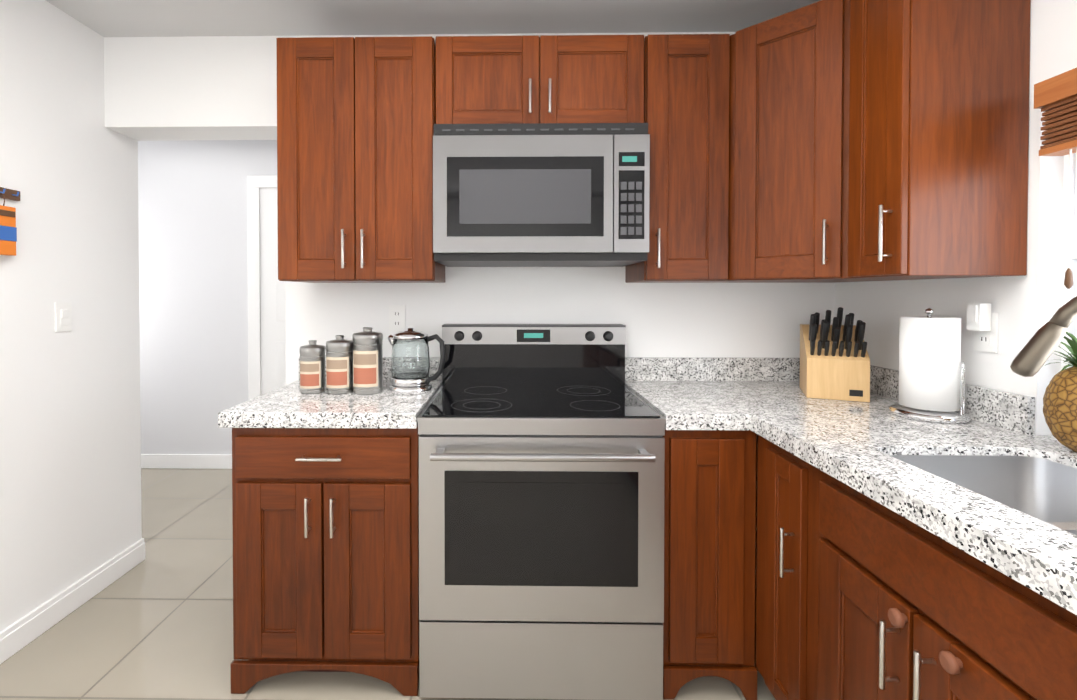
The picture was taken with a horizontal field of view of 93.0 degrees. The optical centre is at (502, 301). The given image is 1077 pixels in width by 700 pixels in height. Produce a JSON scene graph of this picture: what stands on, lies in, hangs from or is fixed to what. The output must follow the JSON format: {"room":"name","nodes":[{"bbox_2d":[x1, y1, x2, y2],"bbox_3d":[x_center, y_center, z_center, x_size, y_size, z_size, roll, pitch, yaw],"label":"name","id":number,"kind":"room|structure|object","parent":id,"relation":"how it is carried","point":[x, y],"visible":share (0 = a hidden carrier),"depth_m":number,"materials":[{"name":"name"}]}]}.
{"room":"kitchen","nodes":[
{"label":"kitchen","id":0,"kind":"room"},
{"bbox_2d":[0,0,141,631],"bbox_3d":[-1.880,0.077,0.079,0.150,2.437,4.800,0,1,1],"label":"wall","id":1,"kind":"structure","parent":0,"point":[70,467],"depth_m":2.06,"materials":[{"name":"white paint"}]},
{"bbox_2d":[0,187,19,255],"bbox_3d":[-1.753,-0.282,1.752,0.044,0.238,0.220,0,1,1],"label":"key rack","id":2,"kind":"object","parent":1,"relation":"attached to","point":[8,234],"visible":1,"depth_m":1.79,"materials":[{"name":"brown wood"}]},
{"bbox_2d":[55,303,71,331],"bbox_3d":[-1.764,0.063,2.053,0.012,0.116,0.072,0,1,1],"label":"light switch","id":3,"kind":"object","parent":1,"relation":"attached to","point":[63,317],"visible":1,"depth_m":2.05,"materials":[{"name":"white plastic"}]},
{"bbox_2d":[0,538,144,663],"bbox_3d":[-1.796,1.243,0.094,0.018,0.105,4.800,0,1,1],"label":"baseboard","id":4,"kind":"structure","parent":1,"relation":"attached to","point":[24,631],"depth_m":2.05,"materials":[{"name":"white wood"}]},
{"bbox_2d":[138,140,276,453],"bbox_3d":[-1.860,0.024,3.879,3.550,2.437,0.200,0,1,1],"label":"wall","id":5,"kind":"structure","parent":0,"point":[193,265],"depth_m":3.76,"materials":[{"name":"white paint"}]},
{"bbox_2d":[141,454,231,468],"bbox_3d":[-1.862,1.191,3.788,3.150,0.105,0.014,0,1,1],"label":"baseboard","id":6,"kind":"structure","parent":5,"relation":"attached to","point":[196,461],"depth_m":3.79,"materials":[{"name":"white wood"}]},
{"bbox_2d":[247,175,285,399],"bbox_3d":[-1.378,0.159,3.742,1.000,2.170,0.060,0,1,1],"label":"door frame","id":7,"kind":"structure","parent":5,"relation":"attached to","point":[266,332],"depth_m":3.76,"materials":[{"name":"white wood"}]},
{"bbox_2d":[0,468,775,699],"bbox_3d":[-1.034,1.316,0.732,5.310,0.060,6.500,0,1,1],"label":"floor","id":8,"kind":"structure","parent":0,"point":[156,623],"depth_m":1.92,"materials":[{"name":"tile"}]},
{"bbox_2d":[230,427,419,695],"bbox_3d":[-0.572,0.835,1.933,0.608,0.869,0.666,0,1,1],"label":"base cabinet","id":9,"kind":"object","parent":8,"relation":"on","point":[325,522],"visible":0.92,"depth_m":1.64,"materials":[{"name":"brown wood"}]},
{"bbox_2d":[218,357,441,428],"bbox_3d":[-0.585,0.324,1.939,0.637,0.150,0.640,0,1,1],"label":"countertop","id":10,"kind":"structure","parent":9,"relation":"on","point":[290,405],"depth_m":1.67,"materials":[{"name":"stone"}]},
{"bbox_2d":[299,340,325,393],"bbox_3d":[-0.730,0.249,1.962,0.096,0.199,0.096,0,1,1],"label":"canister","id":11,"kind":"object","parent":10,"relation":"on","point":[312,367],"visible":0.98,"depth_m":1.92,"materials":[{"name":"grey metal"}]},
{"bbox_2d":[326,335,352,393],"bbox_3d":[-0.625,0.239,1.961,0.104,0.219,0.104,0,1,1],"label":"canister","id":12,"kind":"object","parent":10,"relation":"on","point":[339,364],"visible":0.96,"depth_m":1.92,"materials":[{"name":"grey metal"}]},
{"bbox_2d":[352,327,382,394],"bbox_3d":[-0.517,0.224,1.959,0.114,0.249,0.114,0,1,1],"label":"canister","id":13,"kind":"object","parent":10,"relation":"on","point":[367,344],"visible":1,"depth_m":1.91,"materials":[{"name":"grey metal"}]},
{"bbox_2d":[387,328,444,394],"bbox_3d":[-0.335,0.225,1.986,0.227,0.245,0.164,0,1,1],"label":"kettle","id":14,"kind":"object","parent":10,"relation":"on","point":[410,365],"visible":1,"depth_m":1.93,"materials":[{"name":"clear glass"}]},
{"bbox_2d":[417,324,665,699],"bbox_3d":[0.126,0.686,1.880,0.778,1.168,0.705,0,1,1],"label":"stove","id":15,"kind":"object","parent":8,"relation":"on","point":[541,503],"visible":1,"depth_m":1.60,"materials":[{"name":"silver metal"}]},
{"bbox_2d":[663,430,756,699],"bbox_3d":[0.669,0.835,1.931,0.298,0.869,0.628,0,1,1],"label":"base cabinet","id":16,"kind":"object","parent":8,"relation":"on","point":[709,543],"visible":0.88,"depth_m":1.62,"materials":[{"name":"brown wood"}]},
{"bbox_2d":[756,435,799,699],"bbox_3d":[1.111,0.842,1.467,0.641,0.868,0.321,0,1,1],"label":"base cabinet","id":17,"kind":"object","parent":8,"relation":"on","point":[778,470],"depth_m":1.47,"materials":[{"name":"brown wood"}]},
{"bbox_2d":[625,357,1076,614],"bbox_3d":[0.985,0.430,0.460,0.980,0.320,3.548,0,1,1],"label":"countertop","id":18,"kind":"structure","parent":17,"relation":"on","point":[992,483],"depth_m":1.26,"materials":[{"name":"stone"}]},
{"bbox_2d":[800,307,869,401],"bbox_3d":[1.238,0.185,1.910,0.189,0.328,0.259,0,1,25],"label":"knife block","id":19,"kind":"object","parent":18,"relation":"on","point":[834,361],"visible":1,"depth_m":1.83,"materials":[{"name":"brown wood"}]},
{"bbox_2d":[889,308,970,423],"bbox_3d":[1.316,0.186,1.572,0.194,0.334,0.194,0,1,1],"label":"paper towel holder","id":20,"kind":"object","parent":18,"relation":"on","point":[932,371],"visible":0.98,"depth_m":1.51,"materials":[{"name":"white paper"}]},
{"bbox_2d":[1010,296,1076,376],"bbox_3d":[1.294,0.161,1.052,0.238,0.400,0.282,0,1,1],"label":"faucet","id":21,"kind":"object","parent":18,"relation":"on","point":[1035,353],"visible":1,"depth_m":1.13,"materials":[{"name":"silver metal"}]},
{"bbox_2d":[1042,323,1076,451],"bbox_3d":[1.383,0.198,1.202,0.217,0.321,0.189,0,1,1],"label":"pineapple","id":22,"kind":"object","parent":18,"relation":"on","point":[1060,405],"visible":0.88,"depth_m":1.21,"materials":[{"name":"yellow plant"}]},
{"bbox_2d":[800,459,1076,699],"bbox_3d":[1.103,0.848,0.973,0.641,0.868,0.667,0,1,1],"label":"base cabinet","id":23,"kind":"object","parent":8,"relation":"on","point":[860,596],"depth_m":0.99,"materials":[{"name":"brown wood"}]},
{"bbox_2d":[46,0,820,36],"bbox_3d":[-1.034,-1.190,0.697,5.310,0.080,6.500,0,1,1],"label":"ceiling","id":24,"kind":"structure","parent":0,"point":[144,18],"depth_m":2.09,"materials":[{"name":"white paint"}]},
{"bbox_2d":[104,32,833,588],"bbox_3d":[-0.134,0.045,2.350,3.565,2.437,0.200,0,1,1],"label":"wall","id":25,"kind":"structure","parent":0,"point":[190,88],"depth_m":2.25,"materials":[{"name":"white paint"}]},
{"bbox_2d":[276,36,444,282],"bbox_3d":[-0.551,-0.537,2.059,0.594,0.914,0.376,0,1,1],"label":"upper cabinet","id":26,"kind":"object","parent":25,"relation":"attached to","point":[356,119],"visible":0.98,"depth_m":1.91,"materials":[{"name":"brown wood"}]},
{"bbox_2d":[389,305,404,331],"bbox_3d":[-0.465,0.075,2.251,0.072,0.116,0.008,0,1,1],"label":"electrical outlet","id":27,"kind":"object","parent":25,"relation":"attached to","point":[396,318],"visible":0.98,"depth_m":2.25,"materials":[{"name":"white plastic"}]},
{"bbox_2d":[435,35,643,123],"bbox_3d":[0.141,-0.821,2.043,0.782,0.347,0.376,0,1,1],"label":"upper cabinet","id":28,"kind":"object","parent":25,"relation":"attached to","point":[541,79],"visible":0.88,"depth_m":1.90,"materials":[{"name":"brown wood"}]},
{"bbox_2d":[433,123,649,266],"bbox_3d":[0.141,-0.396,2.024,0.770,0.493,0.426,0,1,1],"label":"microwave","id":29,"kind":"object","parent":28,"relation":"attached to","point":[542,195],"visible":1,"depth_m":1.81,"materials":[{"name":"grey metal"}]},
{"bbox_2d":[625,34,729,282],"bbox_3d":[0.691,-0.537,2.038,0.310,0.914,0.376,0,1,1],"label":"upper cabinet","id":30,"kind":"object","parent":25,"relation":"attached to","point":[686,97],"visible":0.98,"depth_m":1.89,"materials":[{"name":"brown wood"}]},
{"bbox_2d":[698,0,944,282],"bbox_3d":[1.144,-0.535,1.919,0.592,0.914,0.598,0,1,1],"label":"upper cabinet","id":31,"kind":"object","parent":25,"relation":"attached to","point":[789,83],"visible":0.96,"depth_m":1.74,"materials":[{"name":"brown wood"}]},
{"bbox_2d":[834,0,1076,434],"bbox_3d":[1.508,0.079,-0.078,0.200,2.437,4.600,0,1,1],"label":"wall","id":32,"kind":"structure","parent":0,"point":[1027,307],"depth_m":1.40,"materials":[{"name":"white paint"}]},
{"bbox_2d":[848,0,1030,277],"bbox_3d":[1.245,-0.530,1.501,0.376,0.914,0.229,0,1,1],"label":"upper cabinet","id":33,"kind":"object","parent":32,"relation":"attached to","point":[938,132],"visible":1,"depth_m":1.39,"materials":[{"name":"brown wood"}]},
{"bbox_2d":[966,303,998,352],"bbox_3d":[1.411,0.077,1.509,0.046,0.143,0.072,0,1,1],"label":"electrical outlet","id":34,"kind":"object","parent":32,"relation":"attached to","point":[982,321],"visible":1,"depth_m":1.49,"materials":[{"name":"white plastic"}]},
{"bbox_2d":[1034,68,1076,288],"bbox_3d":[1.383,-0.285,0.727,0.073,0.522,1.155,0,1,1],"label":"window blind","id":35,"kind":"object","parent":32,"relation":"attached to","point":[1055,99],"visible":1,"depth_m":1.24,"materials":[{"name":"brown wood"}]},
{"bbox_2d":[1060,153,1076,370],"bbox_3d":[1.506,-0.104,0.779,0.046,0.940,1.160,0,1,1],"label":"window","id":36,"kind":"structure","parent":32,"relation":"in","point":[1068,295],"depth_m":1.34,"materials":[{"name":"white"}]}
]}

